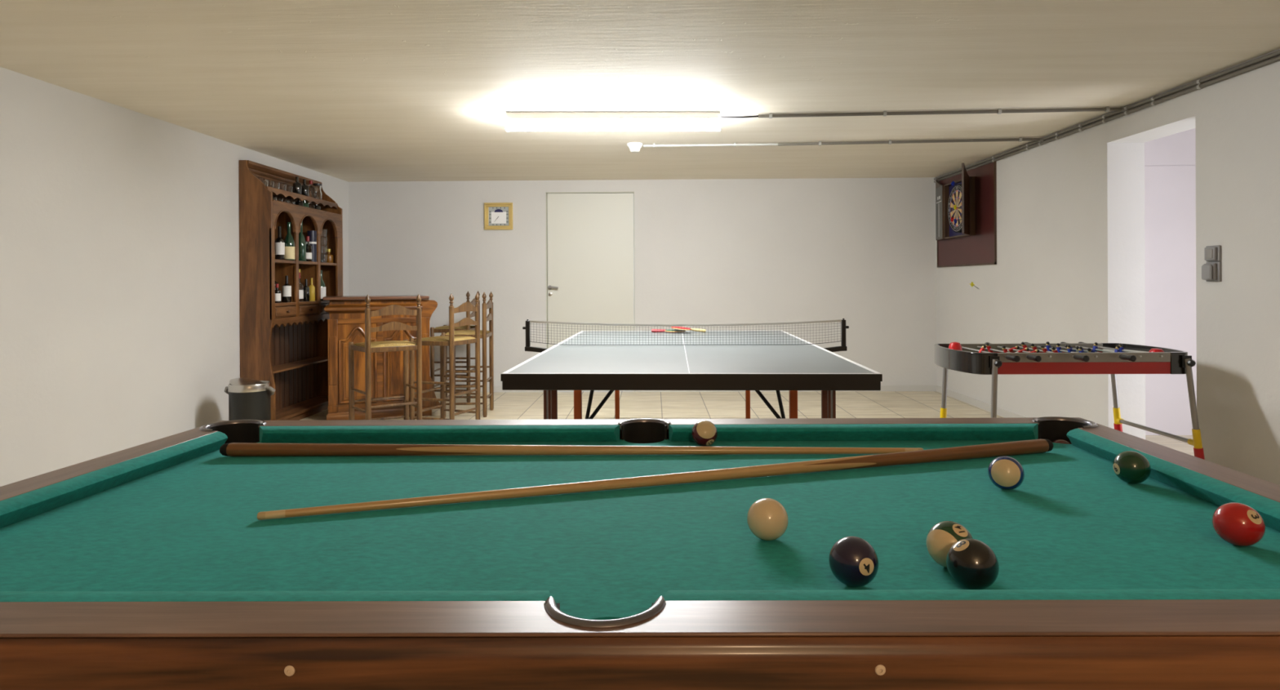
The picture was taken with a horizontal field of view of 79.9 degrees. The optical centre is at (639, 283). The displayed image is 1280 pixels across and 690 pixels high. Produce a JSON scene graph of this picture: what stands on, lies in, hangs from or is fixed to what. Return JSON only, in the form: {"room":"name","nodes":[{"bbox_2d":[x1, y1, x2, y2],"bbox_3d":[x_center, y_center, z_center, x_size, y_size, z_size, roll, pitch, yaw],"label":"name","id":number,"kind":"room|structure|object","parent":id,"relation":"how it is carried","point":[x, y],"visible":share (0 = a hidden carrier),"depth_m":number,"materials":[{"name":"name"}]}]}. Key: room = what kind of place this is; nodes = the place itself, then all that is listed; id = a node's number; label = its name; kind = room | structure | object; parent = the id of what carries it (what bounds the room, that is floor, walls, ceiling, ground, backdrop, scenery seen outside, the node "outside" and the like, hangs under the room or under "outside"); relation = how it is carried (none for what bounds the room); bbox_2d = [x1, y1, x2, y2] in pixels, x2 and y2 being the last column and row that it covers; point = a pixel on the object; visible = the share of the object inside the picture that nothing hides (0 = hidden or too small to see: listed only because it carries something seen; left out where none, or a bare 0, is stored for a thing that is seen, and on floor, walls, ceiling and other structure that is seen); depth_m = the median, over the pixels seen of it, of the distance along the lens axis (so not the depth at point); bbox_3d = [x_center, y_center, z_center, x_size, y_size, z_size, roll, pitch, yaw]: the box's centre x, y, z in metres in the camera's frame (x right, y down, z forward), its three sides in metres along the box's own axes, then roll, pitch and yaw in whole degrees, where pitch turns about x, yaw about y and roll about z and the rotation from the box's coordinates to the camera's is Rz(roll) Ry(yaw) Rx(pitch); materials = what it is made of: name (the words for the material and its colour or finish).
{"room":"game room","nodes":[
{"label":"game room","id":0,"kind":"room"},
{"bbox_2d":[0,66,349,486],"bbox_3d":[-3.227,0.043,2.504,0.200,2.192,11.290,0,0,1],"label":"wall","id":1,"kind":"structure","parent":0,"point":[120,291],"depth_m":4.44,"materials":[{"name":"white paint"}]},
{"bbox_2d":[0,0,1279,182],"bbox_3d":[-0.133,-1.168,2.346,6.605,0.200,11.690,0,0,1],"label":"ceiling","id":2,"kind":"structure","parent":0,"point":[350,91],"depth_m":3.81,"materials":[{"name":"paint"}]},
{"bbox_2d":[504,111,720,131],"bbox_3d":[-0.168,-1.018,4.803,1.344,0.106,0.124,0,0,-1],"label":"lamp","id":3,"kind":"object","parent":2,"relation":"attached to","point":[616,120],"visible":1,"depth_m":4.75,"materials":[{"name":"white plastic"}]},
{"bbox_2d":[507,118,718,131],"bbox_3d":[-0.168,-0.996,4.803,1.310,0.060,0.120,0,0,-1],"label":"diffuser","id":4,"kind":"object","parent":3,"relation":"attached to","point":[513,124],"depth_m":4.75,"materials":[{"name":"white plastic"}]},
{"bbox_2d":[626,142,642,152],"bbox_3d":[-0.039,-1.041,5.852,0.120,0.062,0.120,0,0,1],"label":"smoke detector","id":5,"kind":"object","parent":2,"relation":"attached to","point":[634,147],"visible":1,"depth_m":5.82,"materials":[{"name":"white plastic"}]},
{"bbox_2d":[643,142,777,147],"bbox_3d":[0.539,-1.061,5.836,1.025,0.028,0.027,0,0,2],"label":"conduit","id":6,"kind":"object","parent":2,"relation":"attached to","point":[734,144],"visible":1,"depth_m":5.83,"materials":[{"name":"grey plastic"}]},
{"bbox_2d":[720,115,758,118],"bbox_3d":[0.630,-1.056,4.826,0.246,0.018,0.013,0,0,-1],"label":"cable","id":7,"kind":"object","parent":2,"relation":"attached to","point":[752,116],"visible":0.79,"depth_m":4.82,"materials":[{"name":"black plastic"}]},
{"bbox_2d":[777,137,1044,145],"bbox_3d":[2.022,-1.060,5.741,1.949,0.043,0.054,0,0,6],"label":"conduit","id":8,"kind":"object","parent":2,"relation":"attached to","point":[1020,139],"visible":1,"depth_m":5.73,"materials":[{"name":"grey metal"}]},
{"bbox_2d":[758,106,1126,118],"bbox_3d":[1.862,-1.058,4.753,2.231,0.043,0.053,0,0,4],"label":"conduit","id":9,"kind":"object","parent":2,"relation":"attached to","point":[999,111],"visible":1,"depth_m":4.74,"materials":[{"name":"grey metal"}]},
{"bbox_2d":[348,177,937,386],"bbox_3d":[0.009,0.021,7.991,6.070,2.192,0.200,0,0,1],"label":"wall","id":10,"kind":"structure","parent":0,"point":[861,251],"depth_m":7.88,"materials":[{"name":"white paint"}]},
{"bbox_2d":[484,202,512,229],"bbox_3d":[-1.463,-0.698,7.903,0.295,0.279,0.028,0,0,1],"label":"wall clock","id":11,"kind":"object","parent":10,"relation":"attached to","point":[497,215],"visible":1,"depth_m":7.90,"materials":[{"name":"yellow wood"}]},
{"bbox_2d":[546,191,635,391],"bbox_3d":[-0.512,0.085,7.902,0.914,2.068,0.117,0,0,1],"label":"door","id":12,"kind":"structure","parent":10,"relation":"in","point":[590,235],"depth_m":7.91,"materials":[{"name":"white paint"}]},
{"bbox_2d":[434,385,936,392],"bbox_3d":[0.162,1.085,7.884,5.770,0.062,0.012,0,0,1],"label":"baseboard","id":13,"kind":"structure","parent":10,"relation":"attached to","point":[883,388],"depth_m":7.85,"materials":[{"name":"grey"}]},
{"bbox_2d":[299,391,1194,456],"bbox_3d":[1.212,1.178,2.325,9.272,0.120,11.690,0,0,1],"label":"floor","id":14,"kind":"structure","parent":0,"point":[849,404],"depth_m":6.91,"materials":[{"name":"beige tile"}]},
{"bbox_2d":[224,377,275,420],"bbox_3d":[-2.734,0.898,5.352,0.270,0.470,0.270,0,0,-44],"label":"waste bin","id":15,"kind":"object","parent":14,"relation":"on","point":[248,398],"visible":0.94,"depth_m":5.25,"materials":[{"name":"black metal"}]},
{"bbox_2d":[239,160,342,420],"bbox_3d":[-2.913,0.092,6.506,0.277,2.082,1.336,0,0,1],"label":"tall cabinet","id":16,"kind":"object","parent":14,"relation":"on","point":[285,344],"visible":0.7,"depth_m":6.26,"materials":[{"name":"brown wood"}]},
{"bbox_2d":[262,179,268,186],"bbox_3d":[-2.906,-0.776,5.923,0.044,0.055,0.044,0,0,1],"label":"shot glass","id":17,"kind":"object","parent":16,"relation":"on","point":[265,182],"visible":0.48,"depth_m":5.91,"materials":[{"name":"white"}]},
{"bbox_2d":[268,181,274,187],"bbox_3d":[-2.905,-0.776,6.013,0.044,0.055,0.044,0,0,1],"label":"shot glass","id":18,"kind":"object","parent":16,"relation":"on","point":[271,184],"visible":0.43,"depth_m":6.00,"materials":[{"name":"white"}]},
{"bbox_2d":[274,182,279,188],"bbox_3d":[-2.903,-0.776,6.103,0.044,0.055,0.044,0,0,1],"label":"shot glass","id":19,"kind":"object","parent":16,"relation":"on","point":[276,184],"visible":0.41,"depth_m":6.08,"materials":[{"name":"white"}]},
{"bbox_2d":[275,283,280,302],"bbox_3d":[-2.856,0.076,6.008,0.058,0.151,0.058,0,0,1],"label":"bottle","id":20,"kind":"object","parent":16,"relation":"on","point":[277,292],"visible":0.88,"depth_m":5.99,"materials":[{"name":"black glass"}]},
{"bbox_2d":[274,226,284,259],"bbox_3d":[-2.891,-0.324,6.124,0.076,0.270,0.076,0,0,1],"label":"wine bottle","id":21,"kind":"object","parent":16,"relation":"on","point":[279,242],"visible":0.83,"depth_m":6.10,"materials":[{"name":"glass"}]},
{"bbox_2d":[280,184,286,190],"bbox_3d":[-2.901,-0.776,6.213,0.044,0.055,0.044,0,0,1],"label":"shot glass","id":22,"kind":"object","parent":16,"relation":"on","point":[283,187],"visible":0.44,"depth_m":6.20,"materials":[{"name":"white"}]},
{"bbox_2d":[282,275,291,302],"bbox_3d":[-2.858,0.043,6.178,0.068,0.215,0.068,0,0,1],"label":"wine bottle","id":23,"kind":"object","parent":16,"relation":"on","point":[286,288],"visible":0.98,"depth_m":6.15,"materials":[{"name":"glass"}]},
{"bbox_2d":[284,222,294,260],"bbox_3d":[-2.851,-0.344,6.205,0.088,0.310,0.088,0,0,1],"label":"champagne bottle","id":24,"kind":"object","parent":16,"relation":"on","point":[289,241],"visible":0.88,"depth_m":6.18,"materials":[{"name":"green glass"}]},
{"bbox_2d":[286,186,293,191],"bbox_3d":[-2.899,-0.776,6.323,0.044,0.055,0.044,0,0,1],"label":"shot glass","id":25,"kind":"object","parent":16,"relation":"on","point":[289,188],"visible":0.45,"depth_m":6.31,"materials":[{"name":"white"}]},
{"bbox_2d":[293,176,301,194],"bbox_3d":[-2.897,-0.827,6.453,0.068,0.155,0.068,0,0,1],"label":"bottle","id":26,"kind":"object","parent":16,"relation":"on","point":[296,185],"visible":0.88,"depth_m":6.43,"materials":[{"name":"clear glass"}]},
{"bbox_2d":[294,198,303,206],"bbox_3d":[-2.877,-0.674,6.442,0.072,0.100,0.072,0,0,1],"label":"bottle","id":27,"kind":"object","parent":16,"relation":"on","point":[298,202],"visible":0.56,"depth_m":6.42,"materials":[{"name":"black glass"}]},
{"bbox_2d":[271,355,328,373],"bbox_3d":[-2.927,0.689,6.507,0.207,0.016,1.292,0,0,1],"label":"shelf","id":28,"kind":"object","parent":16,"relation":"attached to","point":[303,361],"depth_m":6.54,"materials":[{"name":"brown wood"}]},
{"bbox_2d":[298,271,303,302],"bbox_3d":[-2.869,0.028,6.413,0.078,0.246,0.078,0,0,1],"label":"liquor bottle","id":29,"kind":"object","parent":16,"relation":"on","point":[300,285],"visible":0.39,"depth_m":6.40,"materials":[{"name":"clear glass"}]},
{"bbox_2d":[266,186,337,204],"bbox_3d":[-2.941,-0.741,6.506,0.194,0.016,1.292,0,0,1],"label":"shelf","id":30,"kind":"object","parent":16,"relation":"attached to","point":[280,193],"depth_m":6.45,"materials":[{"name":"brown wood"}]},
{"bbox_2d":[275,395,328,420],"bbox_3d":[-2.915,1.065,6.508,0.227,0.025,1.292,0,0,1],"label":"shelf","id":31,"kind":"object","parent":16,"relation":"attached to","point":[295,409],"depth_m":6.52,"materials":[{"name":"brown wood"}]},
{"bbox_2d":[298,220,306,261],"bbox_3d":[-2.874,-0.364,6.473,0.084,0.350,0.084,0,0,1],"label":"champagne bottle","id":32,"kind":"object","parent":16,"relation":"on","point":[302,243],"visible":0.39,"depth_m":6.45,"materials":[{"name":"green glass"}]},
{"bbox_2d":[275,300,329,306],"bbox_3d":[-2.920,0.163,6.506,0.227,0.024,1.292,0,0,1],"label":"shelf","id":33,"kind":"object","parent":16,"relation":"attached to","point":[294,303],"depth_m":6.40,"materials":[{"name":"brown wood"}]},
{"bbox_2d":[301,178,308,195],"bbox_3d":[-2.895,-0.824,6.588,0.068,0.150,0.068,0,0,1],"label":"bottle","id":34,"kind":"object","parent":16,"relation":"on","point":[304,188],"visible":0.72,"depth_m":6.56,"materials":[{"name":"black glass"}]},
{"bbox_2d":[302,200,309,207],"bbox_3d":[-2.875,-0.674,6.543,0.072,0.100,0.072,0,0,1],"label":"bottle","id":35,"kind":"object","parent":16,"relation":"on","point":[305,204],"visible":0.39,"depth_m":6.53,"materials":[{"name":"green glass"}]},
{"bbox_2d":[275,259,337,266],"bbox_3d":[-2.921,-0.177,6.506,0.227,0.024,1.292,0,0,1],"label":"shelf","id":36,"kind":"object","parent":16,"relation":"attached to","point":[277,262],"depth_m":6.42,"materials":[{"name":"brown wood"}]},
{"bbox_2d":[303,279,309,301],"bbox_3d":[-2.842,0.056,6.501,0.054,0.190,0.054,0,0,1],"label":"liquor bottle","id":37,"kind":"object","parent":16,"relation":"on","point":[306,289],"visible":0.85,"depth_m":6.48,"materials":[{"name":"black glass"}]},
{"bbox_2d":[306,235,311,261],"bbox_3d":[-2.841,-0.298,6.530,0.066,0.216,0.066,0,0,1],"label":"liquor bottle","id":38,"kind":"object","parent":16,"relation":"on","point":[308,247],"visible":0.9,"depth_m":6.51,"materials":[{"name":"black glass"}]},
{"bbox_2d":[306,230,316,262],"bbox_3d":[-2.844,-0.324,6.618,0.079,0.268,0.079,0,0,1],"label":"canister","id":39,"kind":"object","parent":16,"relation":"on","point":[312,233],"visible":0.74,"depth_m":6.59,"materials":[{"name":"blue"}]},
{"bbox_2d":[308,277,315,301],"bbox_3d":[-2.840,0.050,6.606,0.054,0.200,0.054,0,0,1],"label":"bottle","id":40,"kind":"object","parent":16,"relation":"on","point":[312,288],"visible":0.91,"depth_m":6.59,"materials":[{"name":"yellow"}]},
{"bbox_2d":[308,180,315,197],"bbox_3d":[-2.892,-0.827,6.713,0.068,0.156,0.068,0,0,1],"label":"bottle","id":41,"kind":"object","parent":16,"relation":"on","point":[311,188],"visible":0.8,"depth_m":6.69,"materials":[{"name":"clear glass"}]},
{"bbox_2d":[308,201,315,208],"bbox_3d":[-2.873,-0.674,6.652,0.072,0.100,0.072,0,0,1],"label":"bottle","id":42,"kind":"object","parent":16,"relation":"on","point":[311,206],"visible":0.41,"depth_m":6.64,"materials":[{"name":"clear glass"}]},
{"bbox_2d":[312,182,322,199],"bbox_3d":[-2.890,-0.822,6.843,0.076,0.145,0.076,0,0,1],"label":"jar","id":43,"kind":"object","parent":16,"relation":"on","point":[317,187],"visible":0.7,"depth_m":6.81,"materials":[{"name":"clear glass"}]},
{"bbox_2d":[314,204,320,209],"bbox_3d":[-2.870,-0.675,6.772,0.072,0.100,0.072,0,0,1],"label":"bottle","id":44,"kind":"object","parent":16,"relation":"on","point":[317,206],"visible":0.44,"depth_m":6.75,"materials":[{"name":"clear glass"}]},
{"bbox_2d":[320,270,325,300],"bbox_3d":[-2.856,0.015,6.833,0.086,0.270,0.086,0,0,1],"label":"champagne bottle","id":45,"kind":"object","parent":16,"relation":"on","point":[322,284],"visible":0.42,"depth_m":6.81,"materials":[{"name":"green glass"}]},
{"bbox_2d":[320,253,327,262],"bbox_3d":[-2.871,-0.227,6.918,0.074,0.075,0.074,0,0,1],"label":"glass tumbler","id":46,"kind":"object","parent":16,"relation":"on","point":[323,256],"visible":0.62,"depth_m":6.89,"materials":[{"name":"white"}]},
{"bbox_2d":[320,245,327,254],"bbox_3d":[-2.871,-0.303,6.918,0.074,0.075,0.074,0,0,1],"label":"glass tumbler","id":47,"kind":"object","parent":46,"relation":"on","point":[323,248],"visible":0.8,"depth_m":6.89,"materials":[{"name":"white"}]},
{"bbox_2d":[320,237,327,245],"bbox_3d":[-2.872,-0.379,6.918,0.074,0.075,0.074,0,0,1],"label":"glass tumbler","id":48,"kind":"object","parent":47,"relation":"on","point":[323,240],"visible":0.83,"depth_m":6.89,"materials":[{"name":"white"}]},
{"bbox_2d":[320,228,327,237],"bbox_3d":[-2.872,-0.455,6.918,0.074,0.075,0.074,0,0,1],"label":"glass tumbler","id":49,"kind":"object","parent":48,"relation":"on","point":[324,232],"visible":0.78,"depth_m":6.89,"materials":[{"name":"white"}]},
{"bbox_2d":[326,248,333,262],"bbox_3d":[-2.873,-0.255,7.053,0.076,0.131,0.076,0,0,1],"label":"flask","id":50,"kind":"object","parent":16,"relation":"on","point":[330,257],"visible":0.71,"depth_m":7.03,"materials":[{"name":"brown"}]},
{"bbox_2d":[322,294,439,420],"bbox_3d":[-2.254,0.618,6.675,0.933,1.022,0.655,0,0,-21],"label":"bar","id":51,"kind":"object","parent":14,"relation":"on","point":[346,322],"visible":0.76,"depth_m":6.38,"materials":[{"name":"brown wood"}]},
{"bbox_2d":[348,293,422,419],"bbox_3d":[-1.787,0.601,5.385,0.426,1.056,0.382,0,0,-35],"label":"bar stool","id":52,"kind":"object","parent":14,"relation":"on","point":[368,347],"visible":0.94,"depth_m":5.31,"materials":[{"name":"brown wood"}]},
{"bbox_2d":[408,292,479,419],"bbox_3d":[-1.493,0.599,5.889,0.382,1.056,0.426,0,0,20],"label":"bar stool","id":53,"kind":"object","parent":14,"relation":"on","point":[450,340],"visible":0.92,"depth_m":5.77,"materials":[{"name":"brown wood"}]},
{"bbox_2d":[430,290,480,402],"bbox_3d":[-1.780,0.598,7.404,0.382,1.056,0.426,0,0,3],"label":"bar stool","id":54,"kind":"object","parent":14,"relation":"on","point":[444,328],"visible":0.55,"depth_m":7.21,"materials":[{"name":"brown wood"}]},
{"bbox_2d":[440,291,493,417],"bbox_3d":[-1.484,0.598,6.615,0.382,1.056,0.426,0,0,-2],"label":"bar stool","id":55,"kind":"object","parent":14,"relation":"on","point":[484,333],"visible":0.8,"depth_m":6.45,"materials":[{"name":"brown wood"}]},
{"bbox_2d":[0,416,1279,689],"bbox_3d":[-0.008,0.723,1.272,2.137,0.804,1.156,0,0,1],"label":"pool table","id":56,"kind":"object","parent":14,"relation":"on","point":[153,565],"visible":0.97,"depth_m":0.96,"materials":[{"name":"fabric"}]},
{"bbox_2d":[0,431,227,528],"bbox_3d":[-0.945,0.347,1.277,0.041,0.035,0.853,0,0,3],"label":"cushion","id":57,"kind":"object","parent":56,"relation":"on","point":[38,504],"depth_m":1.33,"materials":[{"name":"teal fabric"}]},
{"bbox_2d":[0,590,550,601],"bbox_3d":[-0.511,0.345,0.809,0.841,0.035,0.041,0,0,0],"label":"cushion","id":58,"kind":"object","parent":56,"relation":"on","point":[457,595],"depth_m":0.80,"materials":[{"name":"teal fabric"}]},
{"bbox_2d":[259,424,619,442],"bbox_3d":[-0.463,0.344,1.741,0.833,0.035,0.041,0,0,0],"label":"cushion","id":59,"kind":"object","parent":56,"relation":"on","point":[268,433],"depth_m":1.73,"materials":[{"name":"teal fabric"}]},
{"bbox_2d":[219,442,923,456],"bbox_3d":[-0.144,0.345,1.606,1.474,0.029,0.029,0,0,0],"label":"pool cue","id":60,"kind":"object","parent":56,"relation":"on","point":[233,449],"visible":0.91,"depth_m":1.59,"materials":[{"name":"brown wood"}]},
{"bbox_2d":[257,439,1053,519],"bbox_3d":[0.139,0.344,1.394,1.518,0.029,0.029,0,0,-17],"label":"pool cue","id":61,"kind":"object","parent":56,"relation":"on","point":[1033,446],"visible":1,"depth_m":1.38,"materials":[{"name":"brown wood"}]},
{"bbox_2d":[691,420,717,446],"bbox_3d":[0.142,0.330,1.685,0.057,0.057,0.057,0,0,1],"label":"ball","id":62,"kind":"object","parent":56,"relation":"on","point":[704,433],"visible":1,"depth_m":1.67,"materials":[{"name":"beige plastic"}]},
{"bbox_2d":[706,439,714,445],"bbox_3d":[0.153,0.346,1.667,0.020,0.016,0.012,0,0,-33],"label":"number","id":63,"kind":"object","parent":62,"relation":"attached to","point":[708,442],"depth_m":1.66,"materials":[{"name":"black"}]},
{"bbox_2d":[746,497,788,540],"bbox_3d":[0.179,0.331,1.072,0.057,0.057,0.057,0,0,1],"label":"ball","id":64,"kind":"object","parent":56,"relation":"on","point":[767,519],"visible":1,"depth_m":1.05,"materials":[{"name":"beige plastic"}]},
{"bbox_2d":[828,536,878,586],"bbox_3d":[0.254,0.331,0.909,0.057,0.057,0.057,0,0,1],"label":"ball","id":65,"kind":"object","parent":56,"relation":"on","point":[853,561],"visible":1,"depth_m":0.89,"materials":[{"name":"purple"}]},
{"bbox_2d":[858,557,874,575],"bbox_3d":[0.262,0.327,0.883,0.020,0.019,0.003,0,0,-17],"label":"number","id":66,"kind":"object","parent":65,"relation":"attached to","point":[866,565],"depth_m":0.88,"materials":[{"name":"black"}]},
{"bbox_2d":[668,423,1038,440],"bbox_3d":[0.489,0.339,1.734,0.847,0.035,0.041,0,0,0],"label":"cushion","id":67,"kind":"object","parent":56,"relation":"on","point":[677,432],"depth_m":1.72,"materials":[{"name":"teal fabric"}]},
{"bbox_2d":[925,520,973,567],"bbox_3d":[0.392,0.330,0.966,0.057,0.057,0.057,0,0,1],"label":"ball","id":68,"kind":"object","parent":56,"relation":"on","point":[942,535],"visible":0.65,"depth_m":0.95,"materials":[{"name":"beige plastic"}]},
{"bbox_2d":[952,524,968,537],"bbox_3d":[0.399,0.307,0.952,0.019,0.011,0.017,0,0,1],"label":"number","id":69,"kind":"object","parent":68,"relation":"on","point":[958,530],"depth_m":0.95,"materials":[{"name":"black"}]},
{"bbox_2d":[663,588,1279,600],"bbox_3d":[0.441,0.341,0.803,0.839,0.035,0.041,0,0,0],"label":"cushion","id":70,"kind":"object","parent":56,"relation":"on","point":[1257,594],"depth_m":0.79,"materials":[{"name":"teal fabric"}]},
{"bbox_2d":[946,537,999,589],"bbox_3d":[0.391,0.330,0.898,0.057,0.057,0.057,0,0,1],"label":"ball","id":71,"kind":"object","parent":56,"relation":"on","point":[971,563],"visible":0.98,"depth_m":0.88,"materials":[{"name":"black plastic"}]},
{"bbox_2d":[953,539,968,551],"bbox_3d":[0.377,0.307,0.896,0.017,0.010,0.020,0,0,1],"label":"number","id":72,"kind":"object","parent":71,"relation":"on","point":[962,544],"depth_m":0.89,"materials":[{"name":"black"}]},
{"bbox_2d":[987,456,1024,489],"bbox_3d":[0.635,0.328,1.324,0.057,0.057,0.057,0,0,1],"label":"ball","id":73,"kind":"object","parent":56,"relation":"on","point":[1006,473],"visible":1,"depth_m":1.30,"materials":[{"name":"beige plastic"}]},
{"bbox_2d":[1052,439,1071,444],"bbox_3d":[0.959,0.383,1.735,0.057,0.057,0.057,0,0,1],"label":"ball","id":74,"kind":"object","parent":56,"relation":"in","point":[1057,441],"visible":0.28,"depth_m":1.73,"materials":[{"name":"red"}]},
{"bbox_2d":[1112,450,1151,484],"bbox_3d":[0.875,0.327,1.360,0.058,0.057,0.057,0,0,1],"label":"ball","id":75,"kind":"object","parent":56,"relation":"on","point":[1132,467],"visible":1,"depth_m":1.34,"materials":[{"name":"green plastic"}]},
{"bbox_2d":[1113,462,1119,474],"bbox_3d":[0.848,0.330,1.360,0.003,0.020,0.020,0,0,1],"label":"number","id":76,"kind":"object","parent":75,"relation":"attached to","point":[1116,465],"depth_m":1.36,"materials":[{"name":"black"}]},
{"bbox_2d":[1066,428,1279,531],"bbox_3d":[0.926,0.338,1.266,0.041,0.035,0.853,0,0,3],"label":"cushion","id":77,"kind":"object","parent":56,"relation":"on","point":[1203,490],"depth_m":1.30,"materials":[{"name":"teal fabric"}]},
{"bbox_2d":[1212,502,1265,546],"bbox_3d":[0.815,0.328,1.040,0.057,0.057,0.057,0,0,1],"label":"ball","id":78,"kind":"object","parent":56,"relation":"on","point":[1238,524],"visible":1,"depth_m":1.02,"materials":[{"name":"red plastic"}]},
{"bbox_2d":[1247,509,1262,524],"bbox_3d":[0.820,0.311,1.019,0.020,0.016,0.012,0,0,-11],"label":"number","id":79,"kind":"object","parent":78,"relation":"on","point":[1254,517],"depth_m":1.02,"materials":[{"name":"black"}]},
{"bbox_2d":[500,330,882,419],"bbox_3d":[0.259,0.740,4.434,1.528,0.760,2.743,0,0,2],"label":"table","id":80,"kind":"object","parent":14,"relation":"on","point":[780,365],"visible":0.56,"depth_m":3.38,"materials":[{"name":"grey wood"}]},
{"bbox_2d":[651,328,685,332],"bbox_3d":[0.210,0.346,5.603,0.251,0.024,0.150,0,0,7],"label":"bat","id":81,"kind":"object","parent":80,"relation":"on","point":[651,329],"visible":0.62,"depth_m":5.59,"materials":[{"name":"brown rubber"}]},
{"bbox_2d":[522,318,848,352],"bbox_3d":[0.257,0.305,4.434,1.890,0.202,0.028,0,0,2],"label":"net","id":82,"kind":"object","parent":80,"relation":"on","point":[842,322],"visible":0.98,"depth_m":4.43,"materials":[{"name":"black fabric"}]},
{"bbox_2d":[671,326,706,332],"bbox_3d":[0.344,0.333,5.541,0.242,0.041,0.151,0,0,26],"label":"bat","id":83,"kind":"object","parent":80,"relation":"on","point":[701,330],"visible":0.54,"depth_m":5.54,"materials":[{"name":"brown"}]},
{"bbox_2d":[934,341,1204,459],"bbox_3d":[2.241,0.717,4.131,1.183,0.792,0.850,0,0,1],"label":"table","id":84,"kind":"object","parent":14,"relation":"on","point":[1024,357],"visible":0.96,"depth_m":3.83,"materials":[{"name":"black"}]},
{"bbox_2d":[948,342,962,350],"bbox_3d":[1.750,0.350,4.239,0.072,0.055,0.072,0,0,1],"label":"cup","id":85,"kind":"object","parent":84,"relation":"on","point":[954,345],"depth_m":4.22,"materials":[{"name":"red plastic"}]},
{"bbox_2d":[1148,348,1164,351],"bbox_3d":[2.714,0.356,4.012,0.072,0.034,0.072,0,0,1],"label":"cup","id":86,"kind":"object","parent":84,"relation":"on","point":[1152,349],"depth_m":3.99,"materials":[{"name":"red plastic"}]},
{"bbox_2d":[936,48,1279,484],"bbox_3d":[3.060,0.013,2.390,0.235,2.192,11.290,0,0,1],"label":"wall","id":87,"kind":"structure","parent":0,"point":[1070,266],"depth_m":4.87,"materials":[{"name":"white paint"}]},
{"bbox_2d":[937,160,996,266],"bbox_3d":[3.015,-0.602,7.109,0.017,0.874,1.317,0,0,1],"label":"board","id":88,"kind":"object","parent":87,"relation":"attached to","point":[980,248],"visible":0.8,"depth_m":6.75,"materials":[{"name":"brown wood"}]},
{"bbox_2d":[935,162,975,239],"bbox_3d":[2.973,-0.741,7.149,0.177,0.609,1.156,0,0,11],"label":"cabinet","id":89,"kind":"object","parent":88,"relation":"attached to","point":[944,230],"visible":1,"depth_m":7.05,"materials":[{"name":"brown wood"}]},
{"bbox_2d":[947,183,961,232],"bbox_3d":[2.983,-0.705,7.146,0.040,0.450,0.450,0,0,1],"label":"dartboard","id":90,"kind":"object","parent":89,"relation":"attached to","point":[955,197],"visible":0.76,"depth_m":7.17,"materials":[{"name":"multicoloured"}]},
{"bbox_2d":[936,385,1024,417],"bbox_3d":[2.939,1.078,2.287,0.012,0.062,11.078,0,0,1],"label":"baseboard","id":91,"kind":"structure","parent":87,"relation":"attached to","point":[1000,411],"depth_m":6.82,"materials":[{"name":"grey"}]},
{"bbox_2d":[933,55,1279,182],"bbox_3d":[2.923,-1.038,2.336,0.029,0.028,10.980,0,0,1],"label":"conduit","id":92,"kind":"object","parent":87,"relation":"attached to","point":[1201,86],"visible":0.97,"depth_m":4.51,"materials":[{"name":"grey metal"}]},
{"bbox_2d":[933,49,1279,180],"bbox_3d":[2.923,-1.064,2.336,0.029,0.028,10.980,0,0,1],"label":"conduit","id":93,"kind":"object","parent":87,"relation":"attached to","point":[1276,53],"visible":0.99,"depth_m":4.47,"materials":[{"name":"grey metal"}]},
{"bbox_2d":[1201,261,1221,281],"bbox_3d":[2.948,-0.062,3.947,0.044,0.102,0.096,0,0,1],"label":"power socket","id":94,"kind":"object","parent":87,"relation":"attached to","point":[1211,271],"visible":1,"depth_m":3.92,"materials":[{"name":"grey plastic"}]},
{"bbox_2d":[1204,244,1221,261],"bbox_3d":[2.955,-0.156,3.947,0.030,0.082,0.096,0,0,1],"label":"light switch","id":95,"kind":"object","parent":87,"relation":"attached to","point":[1211,253],"visible":1,"depth_m":3.92,"materials":[{"name":"grey plastic"}]},
{"bbox_2d":[1144,128,1196,435],"bbox_3d":[4.018,-0.150,5.598,1.567,2.500,0.100,0,0,1],"label":"wall","id":96,"kind":"structure","parent":0,"point":[1170,161],"depth_m":5.55,"materials":[{"name":"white paint"}]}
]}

